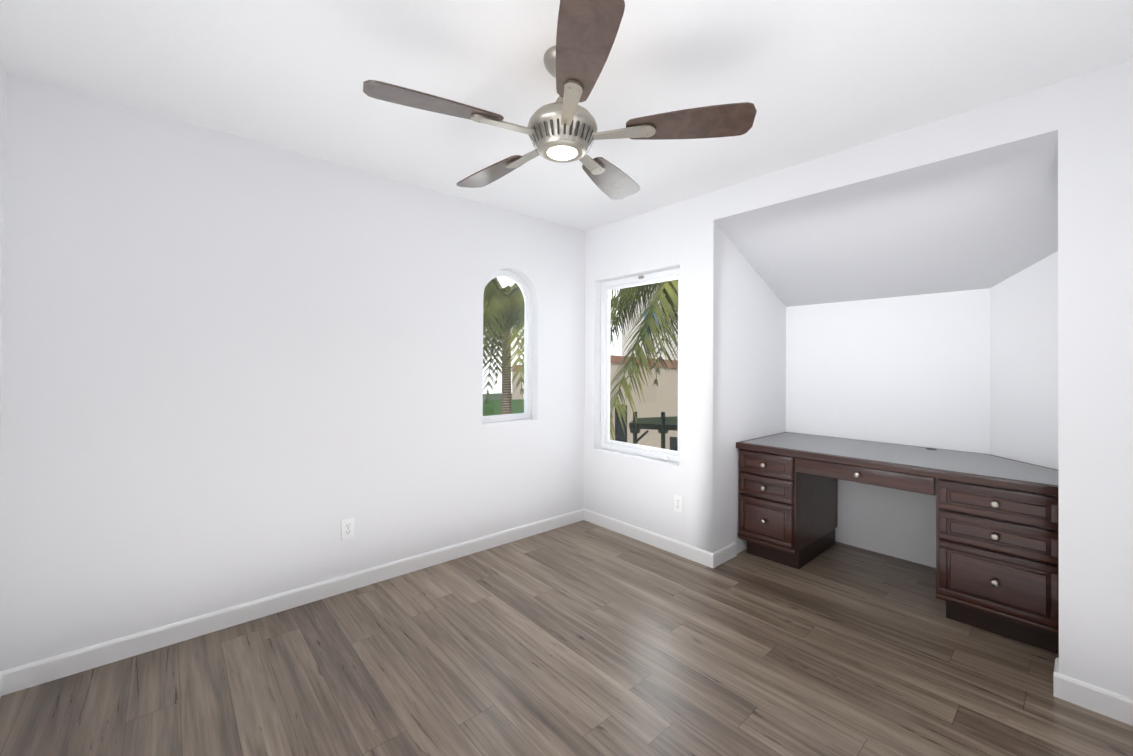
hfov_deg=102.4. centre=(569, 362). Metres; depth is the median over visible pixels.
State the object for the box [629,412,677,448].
pergola
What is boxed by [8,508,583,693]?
baseboard
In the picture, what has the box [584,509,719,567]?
baseboard
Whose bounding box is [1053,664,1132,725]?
baseboard
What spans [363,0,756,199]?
fan
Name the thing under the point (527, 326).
arched window
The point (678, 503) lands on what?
electrical outlet
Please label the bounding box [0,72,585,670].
wall
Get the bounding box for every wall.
[0,63,5,447]
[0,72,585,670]
[584,59,1132,698]
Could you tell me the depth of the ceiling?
1.76 m
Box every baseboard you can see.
[0,669,7,697]
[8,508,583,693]
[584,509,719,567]
[715,542,736,563]
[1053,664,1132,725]
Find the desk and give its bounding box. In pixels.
[736,432,1058,653]
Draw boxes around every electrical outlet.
[341,517,354,539]
[674,494,682,512]
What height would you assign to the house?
9.240 m
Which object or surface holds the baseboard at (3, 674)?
attached to the wall at (2, 111)
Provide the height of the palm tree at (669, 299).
7.692 m
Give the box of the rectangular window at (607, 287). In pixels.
[600,268,679,462]
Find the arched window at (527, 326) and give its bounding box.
[483,270,531,422]
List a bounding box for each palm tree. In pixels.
[483,277,524,414]
[610,279,677,439]
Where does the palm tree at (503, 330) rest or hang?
on the ground
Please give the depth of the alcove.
2.97 m
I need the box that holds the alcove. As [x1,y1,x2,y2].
[724,156,1057,567]
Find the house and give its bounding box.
[485,287,677,450]
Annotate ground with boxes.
[483,393,511,415]
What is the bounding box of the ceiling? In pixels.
[0,0,1132,231]
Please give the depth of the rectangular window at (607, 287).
3.67 m
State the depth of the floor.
1.91 m
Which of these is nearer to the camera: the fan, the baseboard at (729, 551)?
the fan
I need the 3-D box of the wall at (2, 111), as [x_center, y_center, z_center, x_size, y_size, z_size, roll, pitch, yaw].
[-1.200,0.025,0.519,0.140,2.540,3.530,1,-1,-41]
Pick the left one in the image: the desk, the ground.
the ground
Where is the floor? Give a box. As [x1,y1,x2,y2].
[0,520,1132,755]
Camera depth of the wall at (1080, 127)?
1.90 m
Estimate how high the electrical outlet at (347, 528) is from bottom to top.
0.115 m
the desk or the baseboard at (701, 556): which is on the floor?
the desk

